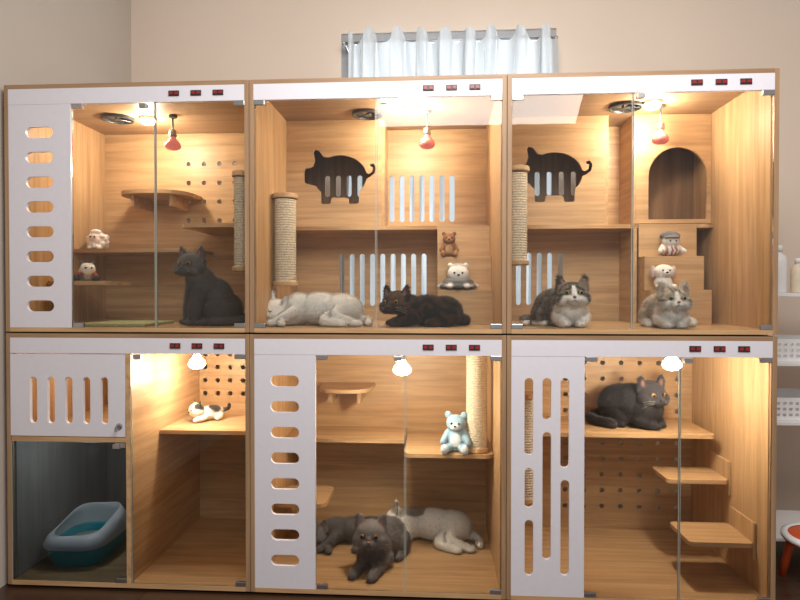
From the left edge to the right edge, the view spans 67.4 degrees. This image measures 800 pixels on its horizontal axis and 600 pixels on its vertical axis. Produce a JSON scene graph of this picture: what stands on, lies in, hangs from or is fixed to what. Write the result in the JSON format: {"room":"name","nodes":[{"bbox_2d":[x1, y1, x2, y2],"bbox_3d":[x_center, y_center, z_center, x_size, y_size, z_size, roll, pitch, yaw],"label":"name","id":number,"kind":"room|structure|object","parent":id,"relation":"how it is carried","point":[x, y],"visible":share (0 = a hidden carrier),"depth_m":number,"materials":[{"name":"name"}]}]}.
{"room":"pet shop","nodes":[
{"label":"pet shop","id":0,"kind":"room"},
{"bbox_2d":[0,0,130,587],"bbox_3d":[-1.819,-0.323,0.960,0.100,3.100,5.300,0,1,4],"label":"wall","id":1,"kind":"structure","parent":0,"point":[42,41],"depth_m":2.81,"materials":[{"name":"paint"}]},
{"bbox_2d":[0,541,799,599],"bbox_3d":[0.842,1.258,0.877,5.425,0.060,5.420,0,1,4],"label":"floor","id":2,"kind":"structure","parent":0,"point":[787,587],"depth_m":2.45,"materials":[{"name":"brown wood"}]},
{"bbox_2d":[6,332,252,591],"bbox_3d":[-1.109,0.662,2.836,1.036,1.056,0.774,0,1,4],"label":"base cabinet","id":3,"kind":"object","parent":2,"relation":"on","point":[92,416],"visible":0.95,"depth_m":2.63,"materials":[{"name":"brown wood"}]},
{"bbox_2d":[43,502,126,566],"bbox_3d":[-1.444,1.075,2.779,0.286,0.195,0.344,0,1,4],"label":"box","id":4,"kind":"object","parent":3,"relation":"on","point":[89,543],"visible":0.94,"depth_m":2.73,"materials":[{"name":"teal plastic"}]},
{"bbox_2d":[45,522,126,566],"bbox_3d":[-1.444,1.132,2.779,0.272,0.082,0.330,0,1,4],"label":"tray","id":5,"kind":"object","parent":4,"relation":"on","point":[90,555],"depth_m":2.65,"materials":[{"name":"teal plastic"}]},
{"bbox_2d":[4,80,249,332],"bbox_3d":[-1.108,-0.385,2.835,1.036,1.025,0.747,0,1,4],"label":"upper cabinet","id":6,"kind":"object","parent":3,"relation":"on","point":[81,158],"visible":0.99,"depth_m":2.88,"materials":[{"name":"brown wood"}]},
{"bbox_2d":[74,261,99,280],"bbox_3d":[-1.474,-0.135,2.819,0.114,0.095,0.138,-1,1,-36],"label":"plush toy","id":7,"kind":"object","parent":6,"relation":"on","point":[86,272],"visible":0.97,"depth_m":2.78,"materials":[{"name":"fabric"}]},
{"bbox_2d":[48,281,130,285],"bbox_3d":[-1.456,-0.079,2.824,0.299,0.018,0.220,0,1,4],"label":"shelf","id":8,"kind":"object","parent":6,"relation":"attached to","point":[76,283],"depth_m":2.72,"materials":[{"name":"brown wood"}]},
{"bbox_2d":[86,229,109,248],"bbox_3d":[-1.517,-0.303,3.011,0.104,0.102,0.105,0,1,4],"label":"plush toy","id":9,"kind":"object","parent":6,"relation":"on","point":[97,239],"visible":0.98,"depth_m":2.98,"materials":[{"name":"fabric"}]},
{"bbox_2d":[101,113,134,124],"bbox_3d":[-1.362,-0.873,2.898,0.150,0.014,0.150,0,1,4],"label":"ceiling vent","id":10,"kind":"object","parent":6,"relation":"attached to","point":[111,118],"depth_m":2.88,"materials":[{"name":"metal"}]},
{"bbox_2d":[85,320,173,326],"bbox_3d":[-1.218,0.104,2.682,0.304,0.014,0.280,0,1,4],"label":"mat","id":11,"kind":"object","parent":6,"relation":"on","point":[111,323],"visible":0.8,"depth_m":2.58,"materials":[{"name":"fabric"}]},
{"bbox_2d":[74,248,212,255],"bbox_3d":[-1.296,-0.244,3.066,0.588,0.018,0.286,0,1,4],"label":"shelf","id":12,"kind":"object","parent":6,"relation":"attached to","point":[77,251],"depth_m":2.94,"materials":[{"name":"brown wood"}]},
{"bbox_2d":[139,115,153,124],"bbox_3d":[-1.217,-0.864,2.899,0.080,0.033,0.080,0,1,4],"label":"spotlight","id":13,"kind":"object","parent":6,"relation":"attached to","point":[145,119],"depth_m":2.87,"materials":[{"name":"metal"}]},
{"bbox_2d":[121,189,201,200],"bbox_3d":[-1.240,-0.537,3.073,0.360,0.018,0.256,0,1,4],"label":"shelf","id":14,"kind":"object","parent":6,"relation":"attached to","point":[137,194],"depth_m":3.03,"materials":[{"name":"brown wood"}]},
{"bbox_2d":[164,114,180,150],"bbox_3d":[-1.083,-0.796,2.862,0.076,0.168,0.076,0,1,4],"label":"heat lamp","id":15,"kind":"object","parent":6,"relation":"hanging from","point":[172,144],"visible":1,"depth_m":2.85,"materials":[{"name":"glass"}]},
{"bbox_2d":[169,129,176,136],"bbox_3d":[-1.083,-0.794,2.862,0.036,0.034,0.036,0,1,4],"label":"socket","id":16,"kind":"object","parent":15,"relation":"attached to","point":[172,133],"depth_m":2.85,"materials":[{"name":"metal"}]},
{"bbox_2d":[168,90,178,95],"bbox_3d":[-0.923,-0.844,2.449,0.044,0.022,0.005,0,1,4],"label":"rocker switch","id":17,"kind":"object","parent":6,"relation":"attached to","point":[170,92],"depth_m":2.45,"materials":[{"name":"red plastic"}]},
{"bbox_2d":[190,90,200,95],"bbox_3d":[-0.832,-0.844,2.443,0.044,0.022,0.005,0,1,4],"label":"rocker switch","id":18,"kind":"object","parent":6,"relation":"attached to","point":[192,92],"depth_m":2.44,"materials":[{"name":"red plastic"}]},
{"bbox_2d":[168,246,244,325],"bbox_3d":[-0.826,-0.068,2.698,0.318,0.366,0.296,0,1,21],"label":"cat","id":19,"kind":"object","parent":6,"relation":"in","point":[209,300],"visible":0.95,"depth_m":2.62},
{"bbox_2d":[183,223,234,234],"bbox_3d":[-0.809,-0.351,2.984,0.413,0.018,0.386,0,1,4],"label":"shelf","id":20,"kind":"object","parent":6,"relation":"attached to","point":[206,228],"depth_m":2.85,"materials":[{"name":"brown wood"}]},
{"bbox_2d":[170,343,179,348],"bbox_3d":[-0.923,0.188,2.463,0.044,0.022,0.005,0,1,4],"label":"rocker switch","id":21,"kind":"object","parent":3,"relation":"attached to","point":[172,345],"depth_m":2.46,"materials":[{"name":"red plastic"}]},
{"bbox_2d":[188,354,204,368],"bbox_3d":[-0.943,0.236,2.787,0.076,0.166,0.076,0,1,4],"label":"heat lamp","id":22,"kind":"object","parent":3,"relation":"hanging from","point":[197,362],"visible":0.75,"depth_m":2.76,"materials":[{"name":"glass"}]},
{"bbox_2d":[192,343,201,348],"bbox_3d":[-0.832,0.188,2.457,0.044,0.022,0.005,0,1,4],"label":"rocker switch","id":23,"kind":"object","parent":3,"relation":"attached to","point":[194,345],"depth_m":2.45,"materials":[{"name":"red plastic"}]},
{"bbox_2d":[159,410,244,434],"bbox_3d":[-0.845,0.600,2.959,0.480,0.018,0.466,0,1,4],"label":"shelf","id":24,"kind":"object","parent":3,"relation":"attached to","point":[232,422],"depth_m":2.81,"materials":[{"name":"brown wood"}]},
{"bbox_2d":[187,399,230,422],"bbox_3d":[-0.943,0.536,2.955,0.206,0.107,0.114,-1,1,-41],"label":"plush toy","id":25,"kind":"object","parent":3,"relation":"on","point":[197,412],"visible":1,"depth_m":2.92,"materials":[{"name":"fur"}]},
{"bbox_2d":[214,343,223,348],"bbox_3d":[-0.740,0.188,2.451,0.044,0.022,0.005,0,1,4],"label":"rocker switch","id":26,"kind":"object","parent":3,"relation":"attached to","point":[216,345],"depth_m":2.45,"materials":[{"name":"red plastic"}]},
{"bbox_2d":[250,333,505,599],"bbox_3d":[-0.072,0.663,2.785,1.036,1.056,0.747,0,1,4],"label":"base cabinet","id":27,"kind":"object","parent":2,"relation":"on","point":[334,430],"visible":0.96,"depth_m":2.69,"materials":[{"name":"brown wood"}]},
{"bbox_2d":[275,485,333,507],"bbox_3d":[-0.447,0.926,2.835,0.239,0.018,0.260,0,1,4],"label":"shelf","id":28,"kind":"object","parent":27,"relation":"attached to","point":[324,494],"depth_m":2.82,"materials":[{"name":"brown wood"}]},
{"bbox_2d":[285,426,406,443],"bbox_3d":[-0.263,0.674,3.019,0.582,0.018,0.276,0,1,4],"label":"shelf","id":29,"kind":"object","parent":27,"relation":"attached to","point":[339,434],"depth_m":2.97,"materials":[{"name":"brown wood"}]},
{"bbox_2d":[316,515,378,554],"bbox_3d":[-0.240,1.105,2.874,0.502,0.138,0.245,0,1,-5],"label":"cat","id":30,"kind":"object","parent":27,"relation":"on","point":[331,531],"visible":0.38,"depth_m":2.86},
{"bbox_2d":[320,382,374,393],"bbox_3d":[-0.272,0.444,3.032,0.270,0.018,0.246,0,1,4],"label":"shelf","id":31,"kind":"object","parent":27,"relation":"attached to","point":[325,387],"depth_m":2.99,"materials":[{"name":"brown wood"}]},
{"bbox_2d":[249,74,506,333],"bbox_3d":[-0.072,-0.384,2.771,1.036,1.025,0.747,0,1,4],"label":"upper cabinet","id":32,"kind":"object","parent":27,"relation":"on","point":[303,132],"visible":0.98,"depth_m":2.91,"materials":[{"name":"brown wood"}]},
{"bbox_2d":[265,288,372,326],"bbox_3d":[-0.385,0.029,2.625,0.558,0.170,0.280,0,1,4],"label":"cat","id":33,"kind":"object","parent":32,"relation":"in","point":[319,308],"visible":0.97,"depth_m":2.59},
{"bbox_2d":[296,226,436,234],"bbox_3d":[-0.183,-0.351,3.026,0.739,0.018,0.226,0,1,4],"label":"shelf","id":34,"kind":"object","parent":32,"relation":"attached to","point":[300,230],"depth_m":2.94,"materials":[{"name":"brown wood"}]},
{"bbox_2d":[352,108,383,119],"bbox_3d":[-0.151,-0.872,2.823,0.150,0.014,0.150,0,1,4],"label":"ceiling vent","id":35,"kind":"object","parent":32,"relation":"attached to","point":[357,113],"depth_m":2.81,"materials":[{"name":"metal"}]},
{"bbox_2d":[403,104,419,114],"bbox_3d":[0.052,-0.862,2.731,0.080,0.033,0.080,0,1,4],"label":"spotlight","id":36,"kind":"object","parent":32,"relation":"attached to","point":[410,109],"depth_m":2.70,"materials":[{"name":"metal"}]},
{"bbox_2d":[376,283,471,326],"bbox_3d":[0.124,0.017,2.584,0.428,0.192,0.262,-1,1,-39],"label":"cat","id":37,"kind":"object","parent":32,"relation":"on","point":[427,310],"visible":1,"depth_m":2.52},
{"bbox_2d":[419,110,434,149],"bbox_3d":[0.126,-0.790,2.787,0.076,0.178,0.076,0,1,4],"label":"heat lamp","id":38,"kind":"object","parent":32,"relation":"hanging from","point":[426,143],"visible":1,"depth_m":2.77,"materials":[{"name":"glass"}]},
{"bbox_2d":[423,127,430,134],"bbox_3d":[0.126,-0.783,2.787,0.036,0.034,0.036,0,1,4],"label":"socket","id":39,"kind":"object","parent":38,"relation":"attached to","point":[426,131],"depth_m":2.77,"materials":[{"name":"metal"}]},
{"bbox_2d":[423,85,433,90],"bbox_3d":[0.113,-0.843,2.385,0.044,0.022,0.005,0,1,4],"label":"rocker switch","id":40,"kind":"object","parent":32,"relation":"attached to","point":[425,87],"depth_m":2.38,"materials":[{"name":"red plastic"}]},
{"bbox_2d":[439,232,458,256],"bbox_3d":[0.232,-0.263,2.827,0.092,0.121,0.082,0,1,4],"label":"plush toy","id":41,"kind":"object","parent":32,"relation":"on","point":[449,248],"visible":1,"depth_m":2.82,"materials":[{"name":"fabric"}]},
{"bbox_2d":[446,84,456,89],"bbox_3d":[0.205,-0.843,2.380,0.044,0.022,0.005,0,1,4],"label":"rocker switch","id":42,"kind":"object","parent":32,"relation":"attached to","point":[448,86],"depth_m":2.38,"materials":[{"name":"red plastic"}]},
{"bbox_2d":[437,263,478,288],"bbox_3d":[0.267,-0.110,2.763,0.190,0.121,0.133,0,1,4],"label":"plush toy","id":43,"kind":"object","parent":32,"relation":"on","point":[458,273],"visible":1,"depth_m":2.73,"materials":[{"name":"fabric"}]},
{"bbox_2d":[469,84,480,89],"bbox_3d":[0.296,-0.843,2.374,0.044,0.022,0.005,0,1,4],"label":"rocker switch","id":44,"kind":"object","parent":32,"relation":"attached to","point":[471,86],"depth_m":2.37,"materials":[{"name":"red plastic"}]},
{"bbox_2d":[347,511,411,583],"bbox_3d":[-0.111,1.046,2.730,0.286,0.258,0.497,0,1,20],"label":"cat","id":45,"kind":"object","parent":27,"relation":"on","point":[377,543],"visible":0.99,"depth_m":2.60},
{"bbox_2d":[393,355,410,374],"bbox_3d":[0.009,0.239,2.568,0.076,0.166,0.076,0,1,4],"label":"heat lamp","id":46,"kind":"object","parent":27,"relation":"hanging from","point":[398,369],"visible":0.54,"depth_m":2.54,"materials":[{"name":"glass"}]},
{"bbox_2d":[423,344,433,349],"bbox_3d":[0.113,0.189,2.399,0.044,0.022,0.005,0,1,4],"label":"rocker switch","id":47,"kind":"object","parent":27,"relation":"attached to","point":[425,346],"depth_m":2.40,"materials":[{"name":"red plastic"}]},
{"bbox_2d":[386,499,483,554],"bbox_3d":[0.149,1.087,2.906,0.524,0.171,0.295,0,1,12],"label":"cat","id":48,"kind":"object","parent":27,"relation":"on","point":[447,529],"visible":0.77,"depth_m":2.88},
{"bbox_2d":[405,431,492,458],"bbox_3d":[0.231,0.696,2.904,0.401,0.018,0.446,0,1,4],"label":"shelf","id":49,"kind":"object","parent":27,"relation":"attached to","point":[419,444],"depth_m":2.76,"materials":[{"name":"brown wood"}]},
{"bbox_2d":[446,345,456,349],"bbox_3d":[0.205,0.189,2.393,0.044,0.022,0.005,0,1,4],"label":"rocker switch","id":50,"kind":"object","parent":27,"relation":"attached to","point":[448,347],"depth_m":2.39,"materials":[{"name":"red plastic"}]},
{"bbox_2d":[440,411,470,454],"bbox_3d":[0.251,0.598,2.710,0.139,0.181,0.123,0,1,12],"label":"plush toy","id":51,"kind":"object","parent":27,"relation":"on","point":[457,438],"visible":1,"depth_m":2.70,"materials":[{"name":"fabric"}]},
{"bbox_2d":[469,345,479,349],"bbox_3d":[0.296,0.189,2.388,0.044,0.022,0.005,0,1,4],"label":"rocker switch","id":52,"kind":"object","parent":27,"relation":"attached to","point":[471,347],"depth_m":2.38,"materials":[{"name":"red plastic"}]},
{"bbox_2d":[505,333,777,599],"bbox_3d":[0.964,0.664,2.721,1.036,1.056,0.747,0,1,4],"label":"base cabinet","id":53,"kind":"object","parent":2,"relation":"on","point":[719,542],"visible":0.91,"depth_m":2.54,"materials":[{"name":"brown wood"}]},
{"bbox_2d":[543,416,713,438],"bbox_3d":[0.953,0.611,2.898,0.948,0.018,0.366,0,1,4],"label":"shelf","id":54,"kind":"object","parent":53,"relation":"attached to","point":[689,430],"depth_m":2.75,"materials":[{"name":"brown wood"}]},
{"bbox_2d":[585,373,675,429],"bbox_3d":[1.087,0.467,2.879,0.289,0.267,0.402,-1,1,-42],"label":"cat","id":55,"kind":"object","parent":53,"relation":"on","point":[642,403],"visible":1,"depth_m":2.81},
{"bbox_2d":[506,68,779,334],"bbox_3d":[0.964,-0.383,2.708,1.036,1.025,0.747,0,1,4],"label":"display cabinet","id":56,"kind":"object","parent":53,"relation":"on","point":[714,184],"visible":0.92,"depth_m":2.75,"materials":[{"name":"brown wood"}]},
{"bbox_2d":[518,272,593,327],"bbox_3d":[0.679,-0.003,2.593,0.254,0.232,0.418,0,1,-30],"label":"cat","id":57,"kind":"object","parent":56,"relation":"on","point":[565,305],"visible":0.98,"depth_m":2.48},
{"bbox_2d":[527,224,637,232],"bbox_3d":[0.808,-0.350,2.965,0.649,0.018,0.226,0,1,4],"label":"shelf","id":58,"kind":"object","parent":56,"relation":"attached to","point":[531,228],"depth_m":2.87,"materials":[{"name":"brown wood"}]},
{"bbox_2d":[608,100,643,112],"bbox_3d":[1.021,-0.871,2.711,0.150,0.014,0.150,0,1,4],"label":"ceiling vent","id":59,"kind":"object","parent":56,"relation":"attached to","point":[614,106],"depth_m":2.70,"materials":[{"name":"metal"}]},
{"bbox_2d":[643,99,661,109],"bbox_3d":[1.117,-0.861,2.655,0.080,0.033,0.080,0,1,4],"label":"spotlight","id":60,"kind":"object","parent":56,"relation":"attached to","point":[650,104],"depth_m":2.63,"materials":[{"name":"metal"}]},
{"bbox_2d":[651,104,668,144],"bbox_3d":[1.173,-0.789,2.703,0.076,0.178,0.076,0,1,4],"label":"heat lamp","id":61,"kind":"object","parent":56,"relation":"hanging from","point":[660,138],"visible":0.98,"depth_m":2.69,"materials":[{"name":"glass"}]},
{"bbox_2d":[656,122,664,129],"bbox_3d":[1.173,-0.782,2.703,0.036,0.034,0.036,0,1,4],"label":"socket","id":62,"kind":"object","parent":61,"relation":"attached to","point":[660,125],"depth_m":2.69,"materials":[{"name":"metal"}]},
{"bbox_2d":[650,264,676,288],"bbox_3d":[1.186,-0.102,2.693,0.117,0.116,0.094,0,1,4],"label":"plush toy","id":63,"kind":"object","parent":56,"relation":"on","point":[664,272],"visible":0.79,"depth_m":2.68,"materials":[{"name":"fabric"}]},
{"bbox_2d":[637,280,697,328],"bbox_3d":[1.143,0.011,2.531,0.246,0.206,0.356,0,1,-2],"label":"cat","id":64,"kind":"object","parent":56,"relation":"on","point":[666,308],"visible":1,"depth_m":2.41},
{"bbox_2d":[658,231,686,255],"bbox_3d":[1.252,-0.260,2.777,0.129,0.116,0.089,0,1,4],"label":"plush toy","id":65,"kind":"object","parent":56,"relation":"on","point":[670,246],"visible":0.98,"depth_m":2.75,"materials":[{"name":"fabric"}]},
{"bbox_2d":[691,79,702,84],"bbox_3d":[1.149,-0.842,2.321,0.044,0.022,0.005,0,1,4],"label":"rocker switch","id":66,"kind":"object","parent":56,"relation":"attached to","point":[693,81],"depth_m":2.32,"materials":[{"name":"red plastic"}]},
{"bbox_2d":[697,224,712,230],"bbox_3d":[1.438,-0.350,2.926,0.072,0.018,0.226,0,1,4],"label":"shelf","id":67,"kind":"object","parent":56,"relation":"attached to","point":[700,227],"depth_m":2.81,"materials":[{"name":"brown wood"}]},
{"bbox_2d":[715,79,727,84],"bbox_3d":[1.241,-0.842,2.316,0.044,0.022,0.005,0,1,4],"label":"rocker switch","id":68,"kind":"object","parent":56,"relation":"attached to","point":[717,81],"depth_m":2.31,"materials":[{"name":"red plastic"}]},
{"bbox_2d":[740,78,751,83],"bbox_3d":[1.332,-0.842,2.310,0.044,0.022,0.005,0,1,4],"label":"rocker switch","id":69,"kind":"object","parent":56,"relation":"attached to","point":[742,80],"depth_m":2.31,"materials":[{"name":"red plastic"}]},
{"bbox_2d":[662,357,681,369],"bbox_3d":[1.133,0.225,2.498,0.076,0.136,0.076,0,1,4],"label":"heat lamp","id":70,"kind":"object","parent":53,"relation":"hanging from","point":[670,363],"visible":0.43,"depth_m":2.48,"materials":[{"name":"glass"}]},
{"bbox_2d":[652,466,727,483],"bbox_3d":[1.316,0.798,2.735,0.265,0.018,0.200,0,1,4],"label":"shelf","id":71,"kind":"object","parent":53,"relation":"attached to","point":[689,475],"depth_m":2.70,"materials":[{"name":"brown wood"}]},
{"bbox_2d":[689,346,700,351],"bbox_3d":[1.149,0.190,2.335,0.044,0.022,0.005,0,1,4],"label":"rocker switch","id":72,"kind":"object","parent":53,"relation":"attached to","point":[691,348],"depth_m":2.33,"materials":[{"name":"red plastic"}]},
{"bbox_2d":[670,522,751,547],"bbox_3d":[1.309,0.990,2.538,0.253,0.018,0.220,0,1,4],"label":"shelf","id":73,"kind":"object","parent":53,"relation":"attached to","point":[696,534],"depth_m":2.51,"materials":[{"name":"brown wood"}]},
{"bbox_2d":[714,346,725,351],"bbox_3d":[1.241,0.190,2.329,0.044,0.022,0.005,0,1,4],"label":"rocker switch","id":74,"kind":"object","parent":53,"relation":"attached to","point":[716,348],"depth_m":2.33,"materials":[{"name":"red plastic"}]},
{"bbox_2d":[738,346,749,351],"bbox_3d":[1.332,0.190,2.324,0.044,0.022,0.005,0,1,4],"label":"rocker switch","id":75,"kind":"object","parent":53,"relation":"attached to","point":[740,348],"depth_m":2.32,"materials":[{"name":"red plastic"}]},
{"bbox_2d":[769,293,799,541],"bbox_3d":[1.941,0.577,2.894,0.520,1.250,0.364,0,1,4],"label":"storage rack","id":76,"kind":"object","parent":2,"relation":"on","point":[783,517],"visible":0.02,"depth_m":2.81,"materials":[{"name":"white plastic"}]},
{"bbox_2d":[778,245,786,292],"bbox_3d":[1.766,-0.144,2.795,0.064,0.222,0.063,0,1,4],"label":"bottle","id":77,"kind":"object","parent":76,"relation":"on","point":[782,260],"visible":0.58,"depth_m":2.77,"materials":[{"name":"white plastic"}]},
{"bbox_2d":[772,335,799,361],"bbox_3d":[1.933,0.229,2.878,0.435,0.104,0.282,0,1,4],"label":"storage basket","id":78,"kind":"object","parent":76,"relation":"on","point":[788,346],"visible":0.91,"depth_m":2.75,"materials":[{"name":"white plastic"}]},
{"bbox_2d":[776,510,799,541],"bbox_3d":[1.941,1.090,2.901,0.520,0.016,0.364,0,1,4],"label":"shelf","id":79,"kind":"object","parent":76,"relation":"attached to","point":[783,517],"depth_m":2.95,"materials":[{"name":"white plastic"}]},
{"bbox_2d":[777,388,799,420],"bbox_3d":[1.933,0.499,2.882,0.435,0.104,0.282,0,1,4],"label":"storage basket","id":80,"kind":"object","parent":76,"relation":"on","point":[788,399],"visible":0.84,"depth_m":2.75,"materials":[{"name":"white plastic"}]},
{"bbox_2d":[777,362,799,365],"bbox_3d":[1.941,0.290,2.890,0.520,0.016,0.364,0,1,4],"label":"shelf","id":81,"kind":"object","parent":76,"relation":"attached to","point":[778,363],"depth_m":2.72,"materials":[{"name":"white plastic"}]},
{"bbox_2d":[777,420,799,425],"bbox_3d":[1.941,0.560,2.894,0.520,0.016,0.364,0,1,4],"label":"shelf","id":82,"kind":"object","parent":76,"relation":"attached to","point":[779,422],"depth_m":2.72,"materials":[{"name":"white plastic"}]},
{"bbox_2d":[778,293,799,296],"bbox_3d":[1.941,-0.025,2.886,0.520,0.016,0.364,0,1,4],"label":"shelf","id":83,"kind":"object","parent":76,"relation":"attached to","point":[779,294],"depth_m":2.71,"materials":[{"name":"white plastic"}]},
{"bbox_2d":[790,258,799,292],"bbox_3d":[1.850,-0.114,2.790,0.060,0.162,0.059,0,1,4],"label":"bottle","id":84,"kind":"object","parent":76,"relation":"on","point":[795,269],"visible":1,"depth_m":2.77,"materials":[{"name":"beige plastic"}]},
{"bbox_2d":[778,523,799,576],"bbox_3d":[1.777,1.097,2.510,0.316,0.224,0.316,0,1,4],"label":"stool","id":85,"kind":"object","parent":2,"relation":"on","point":[790,533],"visible":1,"depth_m":2.60,"materials":[{"name":"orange plastic"}]},
{"bbox_2d":[131,0,799,510],"bbox_3d":[1.005,-0.356,3.500,5.425,3.100,0.120,0,1,4],"label":"wall","id":86,"kind":"structure","parent":0,"point":[172,40],"depth_m":3.43,"materials":[{"name":"paint"}]},
{"bbox_2d":[342,29,555,293],"bbox_3d":[0.278,-0.672,3.529,1.240,1.770,0.065,0,1,4],"label":"window","id":87,"kind":"structure","parent":86,"relation":"in","point":[506,33],"depth_m":3.50,"materials":[{"name":"paint"}]},
{"bbox_2d":[342,36,557,52],"bbox_3d":[0.278,-1.466,3.434,1.224,0.034,0.092,0,1,4],"label":"curtain rod","id":88,"kind":"object","parent":87,"relation":"attached to","point":[344,43],"visible":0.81,"depth_m":3.40,"materials":[{"name":"metal"}]},
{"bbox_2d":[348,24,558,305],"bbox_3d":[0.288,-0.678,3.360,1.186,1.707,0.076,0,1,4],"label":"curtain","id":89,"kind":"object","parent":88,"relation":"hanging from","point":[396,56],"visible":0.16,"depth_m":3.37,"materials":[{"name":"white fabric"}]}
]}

